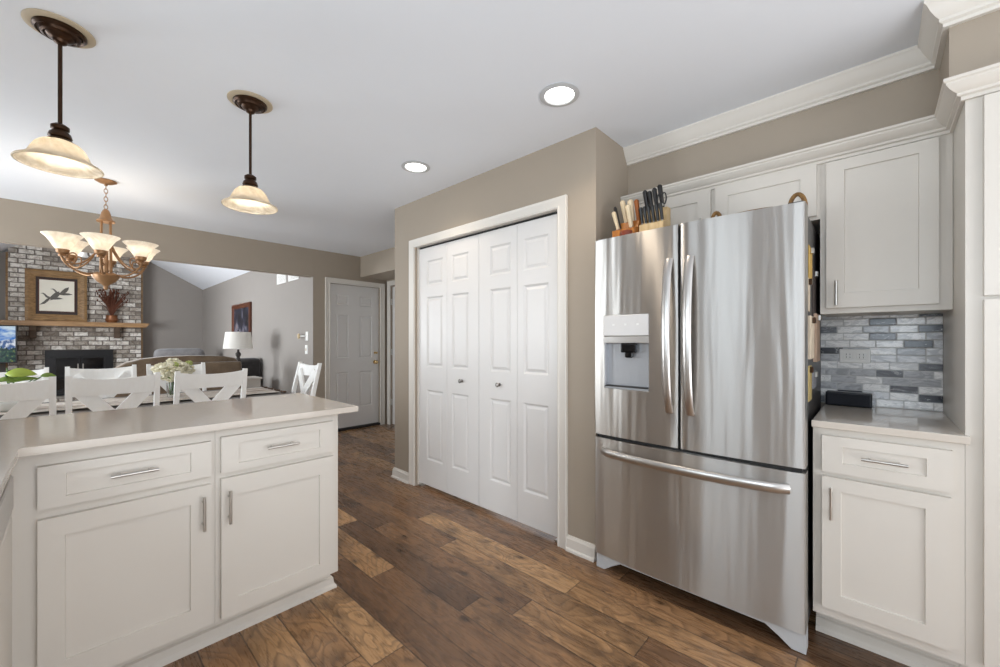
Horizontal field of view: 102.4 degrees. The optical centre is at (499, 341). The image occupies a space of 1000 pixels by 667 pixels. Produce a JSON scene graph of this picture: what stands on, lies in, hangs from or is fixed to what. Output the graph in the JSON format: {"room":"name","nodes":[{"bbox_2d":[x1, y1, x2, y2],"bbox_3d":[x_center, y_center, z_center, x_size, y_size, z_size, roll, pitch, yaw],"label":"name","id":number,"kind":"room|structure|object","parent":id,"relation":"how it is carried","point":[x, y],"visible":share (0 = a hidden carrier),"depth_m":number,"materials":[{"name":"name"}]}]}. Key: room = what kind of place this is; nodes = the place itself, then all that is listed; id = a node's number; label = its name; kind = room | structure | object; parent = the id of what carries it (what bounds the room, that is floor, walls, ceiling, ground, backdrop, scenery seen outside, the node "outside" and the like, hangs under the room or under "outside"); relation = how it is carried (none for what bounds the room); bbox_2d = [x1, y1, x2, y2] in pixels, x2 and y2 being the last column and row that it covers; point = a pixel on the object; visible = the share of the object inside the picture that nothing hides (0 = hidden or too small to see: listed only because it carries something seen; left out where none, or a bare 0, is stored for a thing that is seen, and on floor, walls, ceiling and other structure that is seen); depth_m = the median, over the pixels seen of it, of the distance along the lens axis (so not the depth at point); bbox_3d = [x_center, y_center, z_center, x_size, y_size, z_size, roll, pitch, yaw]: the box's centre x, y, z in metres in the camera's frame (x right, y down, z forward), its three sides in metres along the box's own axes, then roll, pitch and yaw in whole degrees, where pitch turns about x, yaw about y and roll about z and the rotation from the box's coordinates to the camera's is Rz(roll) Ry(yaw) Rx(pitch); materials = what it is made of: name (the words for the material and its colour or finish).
{"room":"kitchen","nodes":[
{"label":"kitchen","id":0,"kind":"room"},
{"bbox_2d":[8,245,140,395],"bbox_3d":[-8.382,-0.417,8.020,0.300,3.300,1.799,0,0,43],"label":"wall","id":1,"kind":"structure","parent":0,"point":[30,351],"depth_m":7.88,"materials":[{"name":"brick"}]},
{"bbox_2d":[5,252,142,371],"bbox_3d":[-8.390,-0.257,8.026,0.280,2.980,1.857,0,0,43],"label":"trim","id":2,"kind":"structure","parent":1,"relation":"attached to","point":[6,253],"depth_m":7.27,"materials":[{"name":"brown wood"}]},
{"bbox_2d":[0,320,148,337],"bbox_3d":[-8.281,-0.225,7.769,0.189,0.315,2.279,0,0,43],"label":"fireplace mantel","id":3,"kind":"object","parent":1,"relation":"attached to","point":[32,325],"visible":1,"depth_m":7.67,"materials":[{"name":"brown wood"}]},
{"bbox_2d":[25,268,86,321],"bbox_3d":[-8.436,-0.864,7.657,0.068,0.960,0.797,0,0,43],"label":"framed print","id":4,"kind":"object","parent":3,"relation":"on","point":[50,295],"visible":0.99,"depth_m":7.64,"materials":[{"name":"brown wood"}]},
{"bbox_2d":[0,320,148,327],"bbox_3d":[-8.281,-0.338,7.769,0.189,0.089,2.279,0,0,43],"label":"shelf","id":5,"kind":"object","parent":3,"relation":"attached to","point":[32,324],"depth_m":7.69,"materials":[{"name":"brown wood"}]},
{"bbox_2d":[96,288,128,322],"bbox_3d":[-7.885,-0.740,8.185,0.200,0.713,0.491,0,0,43],"label":"dried arrangement","id":6,"kind":"object","parent":3,"relation":"on","point":[110,301],"visible":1,"depth_m":8.15,"materials":[{"name":"brown plant"}]},
{"bbox_2d":[45,350,112,395],"bbox_3d":[-8.239,0.600,7.894,0.079,0.866,0.925,0,0,43],"label":"fireplace","id":7,"kind":"object","parent":1,"relation":"attached to","point":[56,360],"visible":0.57,"depth_m":7.80,"materials":[{"name":"black metal"}]},
{"bbox_2d":[0,251,202,371],"bbox_3d":[-8.432,-0.532,8.259,0.100,3.530,3.850,0,0,43],"label":"wall","id":8,"kind":"structure","parent":0,"point":[172,305],"depth_m":9.12,"materials":[{"name":"grey paint"}]},
{"bbox_2d":[0,198,386,423],"bbox_3d":[-3.574,0.013,4.128,0.120,2.440,5.350,0,0,43],"label":"wall","id":9,"kind":"structure","parent":0,"point":[21,223],"depth_m":4.42,"materials":[{"name":"beige paint"}]},
{"bbox_2d":[330,283,379,431],"bbox_3d":[-2.060,0.223,5.713,0.127,2.020,0.742,0,0,43],"label":"door","id":10,"kind":"structure","parent":9,"relation":"in","point":[354,310],"depth_m":5.71,"materials":[{"name":"white paint"}]},
{"bbox_2d":[325,277,394,424],"bbox_3d":[-1.648,0.169,5.356,1.018,2.128,0.926,0,0,43],"label":"door frame","id":11,"kind":"structure","parent":9,"relation":"attached to","point":[328,280],"depth_m":5.96,"materials":[{"name":"white paint"}]},
{"bbox_2d":[203,271,312,394],"bbox_3d":[-4.778,-0.042,7.498,6.479,2.550,0.092,0,0,43],"label":"wall","id":12,"kind":"structure","parent":0,"point":[280,312],"depth_m":6.40,"materials":[{"name":"grey paint"}]},
{"bbox_2d":[232,302,251,335],"bbox_3d":[-4.753,-0.297,7.377,1.120,0.790,0.044,0,0,43],"label":"framed picture","id":13,"kind":"object","parent":12,"relation":"attached to","point":[241,313],"visible":0.63,"depth_m":7.34,"materials":[{"name":"brown wood"}]},
{"bbox_2d":[234,307,248,331],"bbox_3d":[-4.744,-0.297,7.387,0.980,0.660,0.008,0,0,43],"label":"painting","id":14,"kind":"object","parent":13,"relation":"attached to","point":[241,314],"depth_m":7.39},
{"bbox_2d":[277,274,285,284],"bbox_3d":[-3.273,-0.947,6.017,0.380,0.160,0.013,0,0,43],"label":"air vent","id":15,"kind":"object","parent":12,"relation":"in","point":[281,280],"visible":0.86,"depth_m":6.03,"materials":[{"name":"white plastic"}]},
{"bbox_2d":[360,247,394,279],"bbox_3d":[-1.054,-1.062,5.147,2.170,0.290,0.420,0,0,43],"label":"wall","id":16,"kind":"structure","parent":0,"point":[380,265],"depth_m":5.45,"materials":[{"name":"beige paint"}]},
{"bbox_2d":[387,279,394,423],"bbox_3d":[-0.927,0.013,5.371,2.290,2.440,0.080,0,0,43],"label":"wall","id":17,"kind":"structure","parent":0,"point":[392,286],"depth_m":5.98,"materials":[{"name":"beige paint"}]},
{"bbox_2d":[390,287,394,423],"bbox_3d":[-1.306,0.208,5.707,0.822,2.030,0.066,0,0,43],"label":"door","id":18,"kind":"structure","parent":17,"relation":"in","point":[392,301],"depth_m":5.95,"materials":[{"name":"white paint"}]},
{"bbox_2d":[0,0,923,289],"bbox_3d":[-2.750,-1.782,3.392,15.050,1.150,5.600,0,0,43],"label":"ceiling","id":19,"kind":"structure","parent":0,"point":[357,91],"depth_m":1.90,"materials":[{"name":"paint"}]},
{"bbox_2d":[10,8,103,178],"bbox_3d":[-1.698,-0.941,1.552,0.244,0.530,0.244,0,0,43],"label":"pendant lamp","id":20,"kind":"object","parent":19,"relation":"hanging from","point":[56,153],"visible":1,"depth_m":1.54,"materials":[{"name":"beige glass"}]},
{"bbox_2d":[40,178,159,289],"bbox_3d":[-2.957,-0.795,3.016,0.668,0.824,0.643,0,0,43],"label":"chandelier","id":21,"kind":"object","parent":19,"relation":"hanging from","point":[69,246],"visible":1,"depth_m":2.98,"materials":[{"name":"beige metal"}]},
{"bbox_2d":[221,90,277,214],"bbox_3d":[-1.257,-0.941,2.024,0.244,0.530,0.244,0,0,43],"label":"pendant lamp","id":22,"kind":"object","parent":19,"relation":"hanging from","point":[246,198],"visible":1,"depth_m":2.01,"materials":[{"name":"beige glass"}]},
{"bbox_2d":[401,161,429,172],"bbox_3d":[-0.582,-1.202,2.775,0.194,0.008,0.194,0,0,43],"label":"recessed light","id":23,"kind":"object","parent":19,"relation":"in","point":[410,166],"visible":1,"depth_m":2.77,"materials":[{"name":"grey plastic"}]},
{"bbox_2d":[540,82,579,106],"bbox_3d":[0.290,-1.202,1.965,0.194,0.008,0.194,0,0,43],"label":"recessed light","id":24,"kind":"object","parent":19,"relation":"in","point":[560,94],"visible":1,"depth_m":1.96,"materials":[{"name":"grey plastic"}]},
{"bbox_2d":[395,127,604,559],"bbox_3d":[-0.175,0.013,2.998,2.050,2.440,0.100,0,0,43],"label":"wall","id":25,"kind":"structure","parent":0,"point":[574,166],"depth_m":2.40,"materials":[{"name":"beige paint"}]},
{"bbox_2d":[391,467,408,483],"bbox_3d":[-0.791,1.189,3.678,0.273,0.088,0.306,0,0,43],"label":"baseboard","id":26,"kind":"structure","parent":25,"relation":"attached to","point":[398,474],"depth_m":3.57,"materials":[{"name":"white paint"}]},
{"bbox_2d":[418,212,556,541],"bbox_3d":[-0.162,0.215,2.953,1.460,2.032,0.068,0,0,43],"label":"door","id":27,"kind":"structure","parent":25,"relation":"in","point":[488,298],"depth_m":2.84,"materials":[{"name":"white paint"}]},
{"bbox_2d":[409,194,567,549],"bbox_3d":[-0.160,0.181,2.970,1.616,2.103,0.120,0,0,43],"label":"door frame","id":28,"kind":"structure","parent":25,"relation":"attached to","point":[560,203],"depth_m":2.42,"materials":[{"name":"white paint"}]},
{"bbox_2d":[565,534,595,562],"bbox_3d":[0.462,1.189,2.315,0.187,0.088,0.026,0,0,43],"label":"baseboard","id":29,"kind":"structure","parent":25,"relation":"attached to","point":[576,546],"depth_m":2.31,"materials":[{"name":"white paint"}]},
{"bbox_2d":[163,424,909,666],"bbox_3d":[-2.885,1.258,3.724,16.500,0.050,6.300,0,0,43],"label":"floor","id":30,"kind":"structure","parent":0,"point":[426,576],"depth_m":1.85,"materials":[{"name":"brown wood"}]},
{"bbox_2d":[0,476,12,666],"bbox_3d":[-1.445,0.791,0.779,0.595,0.884,0.605,0,0,43],"label":"base cabinet","id":31,"kind":"object","parent":30,"relation":"on","point":[6,500],"visible":0.86,"depth_m":1.08,"materials":[{"name":"beige paint"}]},
{"bbox_2d":[0,367,48,401],"bbox_3d":[-3.607,0.721,2.914,0.560,1.025,0.470,0,0,43],"label":"dining chair","id":32,"kind":"object","parent":30,"relation":"on","point":[40,372],"visible":0.08,"depth_m":3.19,"materials":[{"name":"white wood"}]},
{"bbox_2d":[0,376,55,419],"bbox_3d":[-2.967,0.721,2.398,0.560,1.025,0.470,0,0,43],"label":"dining chair","id":33,"kind":"object","parent":30,"relation":"on","point":[30,395],"visible":0.33,"depth_m":2.31,"materials":[{"name":"white wood"}]},
{"bbox_2d":[56,395,77,401],"bbox_3d":[-8.126,1.138,7.781,0.399,0.190,1.799,0,0,43],"label":"hearth","id":34,"kind":"object","parent":30,"relation":"on","point":[58,398],"depth_m":7.49,"materials":[{"name":"brick"}]},
{"bbox_2d":[65,364,136,397],"bbox_3d":[-3.249,0.721,3.297,0.560,1.025,0.470,0,0,43],"label":"dining chair","id":35,"kind":"object","parent":30,"relation":"on","point":[131,371],"visible":0.18,"depth_m":3.47,"materials":[{"name":"white wood"}]},
{"bbox_2d":[11,431,214,666],"bbox_3d":[-1.501,0.790,1.588,0.638,0.886,0.515,0,0,43],"label":"base cabinet","id":36,"kind":"object","parent":30,"relation":"on","point":[113,546],"visible":0.98,"depth_m":1.37,"materials":[{"name":"beige paint"}]},
{"bbox_2d":[65,372,160,413],"bbox_3d":[-2.643,0.721,2.745,0.560,1.025,0.470,0,0,43],"label":"dining chair","id":37,"kind":"object","parent":30,"relation":"on","point":[87,391],"visible":0.3,"depth_m":2.55,"materials":[{"name":"white wood"}]},
{"bbox_2d":[0,387,293,417],"bbox_3d":[-2.975,0.853,3.055,0.920,0.760,2.400,0,0,43],"label":"dining table","id":38,"kind":"object","parent":30,"relation":"on","point":[58,412],"visible":0.02,"depth_m":3.12,"materials":[{"name":"brown wood"}]},
{"bbox_2d":[32,403,48,412],"bbox_3d":[-3.126,0.465,2.746,0.518,0.027,0.067,0,0,43],"label":"table runner","id":39,"kind":"object","parent":38,"relation":"on","point":[44,407],"depth_m":2.76,"materials":[{"name":"beige fabric"}]},
{"bbox_2d":[0,368,55,411],"bbox_3d":[-3.213,0.316,2.666,0.308,0.289,0.230,0,0,7],"label":"potted plant","id":40,"kind":"object","parent":39,"relation":"on","point":[17,374],"visible":0.53,"depth_m":2.63,"materials":[{"name":"green plant"}]},
{"bbox_2d":[0,401,18,411],"bbox_3d":[-3.252,0.398,2.671,0.230,0.125,0.230,0,0,43],"label":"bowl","id":41,"kind":"object","parent":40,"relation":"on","point":[4,406],"depth_m":2.60,"materials":[{"name":"white ceramic"}]},
{"bbox_2d":[56,402,64,410],"bbox_3d":[-3.075,0.465,2.811,0.518,0.027,0.043,0,0,43],"label":"table runner","id":42,"kind":"object","parent":38,"relation":"on","point":[59,405],"depth_m":2.85,"materials":[{"name":"beige fabric"}]},
{"bbox_2d":[72,401,87,408],"bbox_3d":[-3.004,0.465,2.873,0.510,0.027,0.070,0,0,43],"label":"table runner","id":43,"kind":"object","parent":38,"relation":"on","point":[75,404],"depth_m":2.89,"materials":[{"name":"beige fabric"}]},
{"bbox_2d":[103,397,126,405],"bbox_3d":[-2.881,0.465,3.028,0.537,0.027,0.133,0,0,43],"label":"table runner","id":44,"kind":"object","parent":38,"relation":"on","point":[111,401],"depth_m":3.12,"materials":[{"name":"beige fabric"}]},
{"bbox_2d":[141,395,153,403],"bbox_3d":[-2.756,0.465,3.146,0.540,0.027,0.121,0,0,43],"label":"table runner","id":45,"kind":"object","parent":38,"relation":"on","point":[150,399],"depth_m":3.13,"materials":[{"name":"beige fabric"}]},
{"bbox_2d":[160,394,173,401],"bbox_3d":[-2.687,0.465,3.220,0.521,0.027,0.105,0,0,43],"label":"table runner","id":46,"kind":"object","parent":38,"relation":"on","point":[163,398],"depth_m":3.24,"materials":[{"name":"beige fabric"}]},
{"bbox_2d":[150,358,194,396],"bbox_3d":[-2.713,0.297,3.342,0.269,0.325,0.294,0,0,43],"label":"flower vase","id":47,"kind":"object","parent":46,"relation":"on","point":[167,369],"visible":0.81,"depth_m":3.29,"materials":[{"name":"clear glass"}]},
{"bbox_2d":[203,390,220,397],"bbox_3d":[-2.456,0.465,3.465,0.527,0.027,0.184,0,0,43],"label":"table runner","id":48,"kind":"object","parent":38,"relation":"on","point":[210,394],"depth_m":3.56,"materials":[{"name":"beige fabric"}]},
{"bbox_2d":[246,386,285,394],"bbox_3d":[-2.224,0.465,3.701,0.677,0.027,0.319,0,0,43],"label":"table runner","id":49,"kind":"object","parent":38,"relation":"on","point":[259,390],"depth_m":3.77,"materials":[{"name":"beige fabric"}]},
{"bbox_2d":[146,362,206,394],"bbox_3d":[-2.902,0.721,3.667,0.560,1.025,0.470,0,0,43],"label":"dining chair","id":50,"kind":"object","parent":30,"relation":"on","point":[199,368],"visible":0.09,"depth_m":3.91,"materials":[{"name":"white wood"}]},
{"bbox_2d":[115,355,240,396],"bbox_3d":[-4.330,0.708,5.376,0.970,1.050,1.300,0,0,43],"label":"sofa","id":51,"kind":"object","parent":30,"relation":"on","point":[213,364],"visible":0.09,"depth_m":5.22,"materials":[{"name":"brown fabric"}]},
{"bbox_2d":[153,348,204,356],"bbox_3d":[-6.377,0.683,7.954,0.820,1.100,0.950,0,0,43],"label":"armchair","id":52,"kind":"object","parent":30,"relation":"on","point":[170,351],"visible":0.07,"depth_m":7.66,"materials":[{"name":"grey fabric"}]},
{"bbox_2d":[173,368,247,403],"bbox_3d":[-2.290,0.721,3.122,0.560,1.025,0.470,0,0,43],"label":"dining chair","id":53,"kind":"object","parent":30,"relation":"on","point":[190,384],"visible":0.3,"depth_m":2.93,"materials":[{"name":"white wood"}]},
{"bbox_2d":[120,575,336,666],"bbox_3d":[-1.363,1.206,1.819,0.524,0.055,1.036,0,0,43],"label":"trim","id":54,"kind":"structure","parent":30,"relation":"on","point":[162,657],"depth_m":1.69,"materials":[{"name":"beige paint"}]},
{"bbox_2d":[240,358,259,376],"bbox_3d":[-4.391,0.750,6.665,0.800,0.965,0.540,0,0,43],"label":"armchair","id":55,"kind":"object","parent":30,"relation":"on","point":[253,364],"visible":0.04,"depth_m":6.50,"materials":[{"name":"grey leather"}]},
{"bbox_2d":[247,376,261,387],"bbox_3d":[-3.782,0.883,6.000,0.360,0.700,0.320,0,0,43],"label":"side table","id":56,"kind":"object","parent":30,"relation":"on","point":[252,381],"visible":0.33,"depth_m":5.94,"materials":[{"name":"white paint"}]},
{"bbox_2d":[223,330,252,368],"bbox_3d":[-3.861,0.181,5.930,0.384,0.701,0.384,0,0,43],"label":"table lamp","id":57,"kind":"object","parent":56,"relation":"on","point":[238,340],"visible":0.77,"depth_m":5.80,"materials":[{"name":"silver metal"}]},
{"bbox_2d":[210,414,337,627],"bbox_3d":[-1.154,0.790,1.959,0.638,0.886,0.499,0,0,43],"label":"base cabinet","id":58,"kind":"object","parent":30,"relation":"on","point":[276,484],"visible":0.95,"depth_m":1.74,"materials":[{"name":"beige paint"}]},
{"bbox_2d":[291,362,321,395],"bbox_3d":[-2.051,0.721,3.799,0.470,1.025,0.560,0,0,40],"label":"dining chair","id":59,"kind":"object","parent":30,"relation":"on","point":[313,371],"visible":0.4,"depth_m":3.95,"materials":[{"name":"white wood"}]},
{"bbox_2d":[595,200,820,654],"bbox_3d":[1.065,0.339,2.105,0.918,1.789,0.790,0,0,43],"label":"refrigerator","id":60,"kind":"object","parent":30,"relation":"on","point":[704,415],"visible":0.99,"depth_m":1.78,"materials":[{"name":"silver metal"}]},
{"bbox_2d":[612,220,641,236],"bbox_3d":[0.700,-0.595,2.207,0.128,0.124,0.100,0,0,43],"label":"knife block","id":61,"kind":"object","parent":60,"relation":"on","point":[624,226],"visible":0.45,"depth_m":2.18,"materials":[{"name":"brown wood"}]},
{"bbox_2d":[612,212,619,229],"bbox_3d":[0.637,-0.663,2.213,0.045,0.104,0.027,0,0,15],"label":"kitchen knife","id":62,"kind":"object","parent":61,"relation":"in","point":[614,215],"visible":0.98,"depth_m":2.20,"materials":[{"name":"beige plastic"}]},
{"bbox_2d":[620,200,627,222],"bbox_3d":[0.688,-0.718,2.228,0.045,0.130,0.032,0,0,15],"label":"kitchen knife","id":63,"kind":"object","parent":61,"relation":"on","point":[622,203],"visible":0.94,"depth_m":2.22,"materials":[{"name":"beige plastic"}]},
{"bbox_2d":[625,204,632,227],"bbox_3d":[0.695,-0.674,2.164,0.049,0.125,0.030,0,0,-24],"label":"kitchen knife","id":64,"kind":"object","parent":61,"relation":"in","point":[628,207],"visible":0.98,"depth_m":2.15,"materials":[{"name":"beige plastic"}]},
{"bbox_2d":[627,199,634,220],"bbox_3d":[0.721,-0.715,2.208,0.051,0.126,0.030,0,0,-29],"label":"kitchen knife","id":65,"kind":"object","parent":61,"relation":"on","point":[630,202],"visible":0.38,"depth_m":2.19,"materials":[{"name":"beige plastic"}]},
{"bbox_2d":[634,199,639,219],"bbox_3d":[0.752,-0.716,2.201,0.037,0.125,0.030,0,0,16],"label":"kitchen knife","id":66,"kind":"object","parent":61,"relation":"on","point":[636,201],"visible":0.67,"depth_m":2.19,"materials":[{"name":"brown wood"}]},
{"bbox_2d":[639,207,670,231],"bbox_3d":[0.826,-0.620,2.144,0.128,0.174,0.100,0,0,43],"label":"knife block","id":67,"kind":"object","parent":60,"relation":"on","point":[666,221],"visible":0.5,"depth_m":2.11,"materials":[{"name":"brown wood"}]},
{"bbox_2d":[642,206,647,223],"bbox_3d":[0.771,-0.671,2.135,0.036,0.090,0.019,0,0,-29],"label":"kitchen knife","id":68,"kind":"object","parent":67,"relation":"in","point":[644,207],"visible":1,"depth_m":2.13,"materials":[{"name":"black plastic"}]},
{"bbox_2d":[643,190,648,209],"bbox_3d":[0.795,-0.763,2.190,0.041,0.120,0.027,0,0,-19],"label":"kitchen knife","id":69,"kind":"object","parent":67,"relation":"in","point":[645,196],"visible":0.77,"depth_m":2.18,"materials":[{"name":"black plastic"}]},
{"bbox_2d":[646,205,651,222],"bbox_3d":[0.786,-0.671,2.120,0.036,0.090,0.019,0,0,-29],"label":"kitchen knife","id":70,"kind":"object","parent":67,"relation":"in","point":[648,206],"visible":1,"depth_m":2.11,"materials":[{"name":"black plastic"}]},
{"bbox_2d":[647,191,652,208],"bbox_3d":[0.813,-0.758,2.174,0.040,0.110,0.027,0,0,-20],"label":"kitchen knife","id":71,"kind":"object","parent":67,"relation":"in","point":[649,193],"visible":0.75,"depth_m":2.16,"materials":[{"name":"black plastic"}]},
{"bbox_2d":[650,204,655,221],"bbox_3d":[0.802,-0.671,2.106,0.036,0.090,0.019,0,0,-29],"label":"kitchen knife","id":72,"kind":"object","parent":67,"relation":"in","point":[652,205],"visible":0.99,"depth_m":2.10,"materials":[{"name":"black plastic"}]},
{"bbox_2d":[652,188,658,206],"bbox_3d":[0.833,-0.763,2.155,0.041,0.120,0.027,0,0,-19],"label":"kitchen knife","id":73,"kind":"object","parent":67,"relation":"on","point":[654,190],"visible":0.72,"depth_m":2.14,"materials":[{"name":"black plastic"}]},
{"bbox_2d":[654,204,659,220],"bbox_3d":[0.817,-0.671,2.091,0.036,0.090,0.019,0,0,-29],"label":"kitchen knife","id":74,"kind":"object","parent":67,"relation":"in","point":[655,205],"visible":0.97,"depth_m":2.08,"materials":[{"name":"black plastic"}]},
{"bbox_2d":[657,184,664,206],"bbox_3d":[0.854,-0.768,2.135,0.043,0.130,0.028,0,0,-18],"label":"kitchen knife","id":75,"kind":"object","parent":67,"relation":"on","point":[659,187],"visible":0.66,"depth_m":2.12,"materials":[{"name":"black plastic"}]},
{"bbox_2d":[658,203,663,219],"bbox_3d":[0.833,-0.671,2.077,0.036,0.090,0.019,0,0,-29],"label":"kitchen knife","id":76,"kind":"object","parent":67,"relation":"in","point":[659,204],"visible":0.98,"depth_m":2.07,"materials":[{"name":"black plastic"}]},
{"bbox_2d":[657,192,666,205],"bbox_3d":[0.847,-0.744,2.104,0.052,0.072,0.010,0,0,43],"label":"scissors","id":77,"kind":"object","parent":67,"relation":"in","point":[663,192],"visible":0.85,"depth_m":2.10,"materials":[{"name":"black plastic"}]},
{"bbox_2d":[711,192,807,217],"bbox_3d":[1.207,-0.591,1.883,0.386,0.115,0.267,0,0,43],"label":"wicker tray","id":78,"kind":"object","parent":60,"relation":"on","point":[802,196],"visible":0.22,"depth_m":1.76,"materials":[{"name":"brown wicker"}]},
{"bbox_2d":[808,278,812,311],"bbox_3d":[1.298,-0.197,1.682,0.015,0.140,0.090,0,0,43],"label":"note card","id":79,"kind":"object","parent":60,"relation":"attached to","point":[810,281],"visible":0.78,"depth_m":1.68,"materials":[{"name":"paper"}]},
{"bbox_2d":[808,365,813,401],"bbox_3d":[1.329,0.178,1.715,0.015,0.150,0.120,0,0,43],"label":"note card","id":80,"kind":"object","parent":60,"relation":"attached to","point":[810,368],"visible":0.88,"depth_m":1.70,"materials":[{"name":"paper"}]},
{"bbox_2d":[808,245,813,278],"bbox_3d":[1.342,-0.337,1.729,0.015,0.140,0.120,0,0,43],"label":"note card","id":81,"kind":"object","parent":60,"relation":"attached to","point":[810,250],"visible":0.88,"depth_m":1.72,"materials":[{"name":"paper"}]},
{"bbox_2d":[808,316,815,358],"bbox_3d":[1.325,-0.017,1.704,0.024,0.180,0.140,0,0,43],"label":"note card","id":82,"kind":"object","parent":60,"relation":"attached to","point":[811,320],"visible":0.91,"depth_m":1.68,"materials":[{"name":"paper"}]},
{"bbox_2d":[812,370,817,388],"bbox_3d":[1.445,0.173,1.839,0.015,0.080,0.140,0,0,43],"label":"note card","id":83,"kind":"object","parent":60,"relation":"attached to","point":[815,374],"visible":0.9,"depth_m":1.83,"materials":[{"name":"paper"}]},
{"bbox_2d":[812,268,817,316],"bbox_3d":[1.452,-0.217,1.846,0.015,0.220,0.160,0,0,43],"label":"note card","id":84,"kind":"object","parent":60,"relation":"attached to","point":[814,273],"visible":0.79,"depth_m":1.84,"materials":[{"name":"paper"}]},
{"bbox_2d":[813,313,821,361],"bbox_3d":[1.482,-0.017,1.872,0.024,0.220,0.160,0,0,43],"label":"note card","id":85,"kind":"object","parent":60,"relation":"attached to","point":[816,358],"visible":0.99,"depth_m":1.85,"materials":[{"name":"paper"}]},
{"bbox_2d":[813,427,964,666],"bbox_3d":[1.623,0.790,1.711,0.410,0.886,0.664,0,0,43],"label":"base cabinet","id":86,"kind":"object","parent":30,"relation":"on","point":[889,511],"visible":0.98,"depth_m":1.48,"materials":[{"name":"beige paint"}]},
{"bbox_2d":[816,614,958,666],"bbox_3d":[1.900,1.206,1.219,1.488,0.055,0.024,0,0,43],"label":"trim","id":87,"kind":"structure","parent":86,"relation":"attached to","point":[896,652],"depth_m":1.59,"materials":[{"name":"beige paint"}]},
{"bbox_2d":[812,403,970,444],"bbox_3d":[1.634,0.332,1.718,0.421,0.027,0.638,0,0,43],"label":"countertop","id":88,"kind":"structure","parent":86,"relation":"on","point":[909,423],"depth_m":1.59,"materials":[{"name":"beige stone"}]},
{"bbox_2d":[826,390,871,407],"bbox_3d":[1.720,0.283,1.984,0.173,0.068,0.073,0,0,43],"label":"soundbar","id":89,"kind":"object","parent":88,"relation":"on","point":[840,398],"visible":1,"depth_m":1.96,"materials":[{"name":"black plastic"}]},
{"bbox_2d":[943,91,999,666],"bbox_3d":[2.173,0.191,1.224,1.058,2.085,0.633,0,0,43],"label":"tall cabinet","id":90,"kind":"object","parent":30,"relation":"on","point":[971,329],"visible":0.85,"depth_m":1.35,"materials":[{"name":"beige paint"}]},
{"bbox_2d":[620,62,999,207],"bbox_3d":[1.557,-0.856,1.556,2.450,0.072,0.344,0,0,43],"label":"trim","id":91,"kind":"structure","parent":90,"relation":"attached to","point":[955,90],"depth_m":1.73,"materials":[{"name":"beige paint"}]},
{"bbox_3d":[-8.666,0.959,6.603,0.380,0.549,0.990,0,0,43],"label":"media console","id":92,"kind":"object","parent":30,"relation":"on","visible":0},
{"bbox_2d":[0,325,16,362],"bbox_3d":[-8.659,0.201,6.589,0.150,0.960,0.960,0,0,43],"label":"television","id":93,"kind":"object","parent":92,"relation":"on","point":[8,333],"visible":1,"depth_m":6.85,"materials":[{"name":"multicoloured glass"}]},
{"bbox_3d":[-0.861,0.790,0.224,1.005,0.886,0.672,0,0,43],"label":"base cabinet","id":94,"kind":"object","parent":30,"relation":"on","visible":0},
{"bbox_2d":[0,393,357,497],"bbox_3d":[-0.969,0.332,1.051,2.350,0.027,1.732,0,0,43],"label":"countertop","id":95,"kind":"structure","parent":94,"relation":"on","point":[28,436],"depth_m":1.60,"materials":[{"name":"beige stone"}]},
{"bbox_2d":[605,134,627,238],"bbox_3d":[0.803,0.013,2.616,0.100,2.440,0.680,0,0,43],"label":"wall","id":96,"kind":"structure","parent":0,"point":[616,168],"depth_m":2.41,"materials":[{"name":"beige paint"}]},
{"bbox_2d":[628,68,939,194],"bbox_3d":[1.398,-1.037,2.198,1.340,0.340,0.280,0,0,43],"label":"wall","id":97,"kind":"structure","parent":0,"point":[916,97],"depth_m":1.95,"materials":[{"name":"beige paint"}]},
{"bbox_2d":[634,164,819,233],"bbox_3d":[1.225,-0.712,2.287,0.956,0.290,0.376,0,0,43],"label":"upper cabinet","id":98,"kind":"object","parent":97,"relation":"attached to","point":[776,189],"visible":0.27,"depth_m":2.03,"materials":[{"name":"beige paint"}]},
{"bbox_2d":[820,133,952,316],"bbox_3d":[1.724,-0.492,1.820,0.410,0.730,0.376,0,0,43],"label":"upper cabinet","id":99,"kind":"object","parent":97,"relation":"attached to","point":[886,215],"visible":0.99,"depth_m":1.69,"materials":[{"name":"beige paint"}]},
{"bbox_2d":[940,10,999,90],"bbox_3d":[2.193,-1.032,1.255,1.110,0.350,0.570,0,0,43],"label":"wall","id":100,"kind":"structure","parent":0,"point":[974,44],"depth_m":1.39,"materials":[{"name":"beige paint"}]},
{"bbox_2d":[623,0,999,165],"bbox_3d":[1.586,-1.160,1.587,2.450,0.094,0.356,0,0,43],"label":"trim","id":101,"kind":"structure","parent":100,"relation":"attached to","point":[938,16],"depth_m":1.82,"materials":[{"name":"white paint"}]},
{"bbox_3d":[1.933,0.013,1.958,2.450,2.440,0.100,0,0,43],"label":"wall","id":102,"kind":"structure","parent":0,"visible":0},
{"bbox_2d":[821,313,942,411],"bbox_3d":[1.739,0.075,2.064,0.722,0.485,0.010,0,0,43],"label":"backsplash","id":103,"kind":"structure","parent":102,"relation":"attached to","point":[905,369],"depth_m":1.93,"materials":[{"name":"tile"}]},
{"bbox_2d":[839,349,870,362],"bbox_3d":[1.778,0.073,2.014,0.118,0.070,0.010,0,0,43],"label":"outlet","id":104,"kind":"object","parent":103,"relation":"attached to","point":[845,355],"visible":1,"depth_m":2.01,"materials":[{"name":"white plastic"}]},
{"bbox_2d":[843,353,852,358],"bbox_3d":[1.757,0.073,2.029,0.036,0.034,0.003,0,0,43],"label":"socket","id":105,"kind":"object","parent":104,"relation":"attached to","point":[845,355],"depth_m":2.03,"materials":[{"name":"white plastic"}]},
{"bbox_2d":[857,353,865,359],"bbox_3d":[1.794,0.073,1.995,0.036,0.034,0.003,0,0,43],"label":"socket","id":106,"kind":"object","parent":104,"relation":"attached to","point":[860,356],"depth_m":1.99,"materials":[{"name":"white plastic"}]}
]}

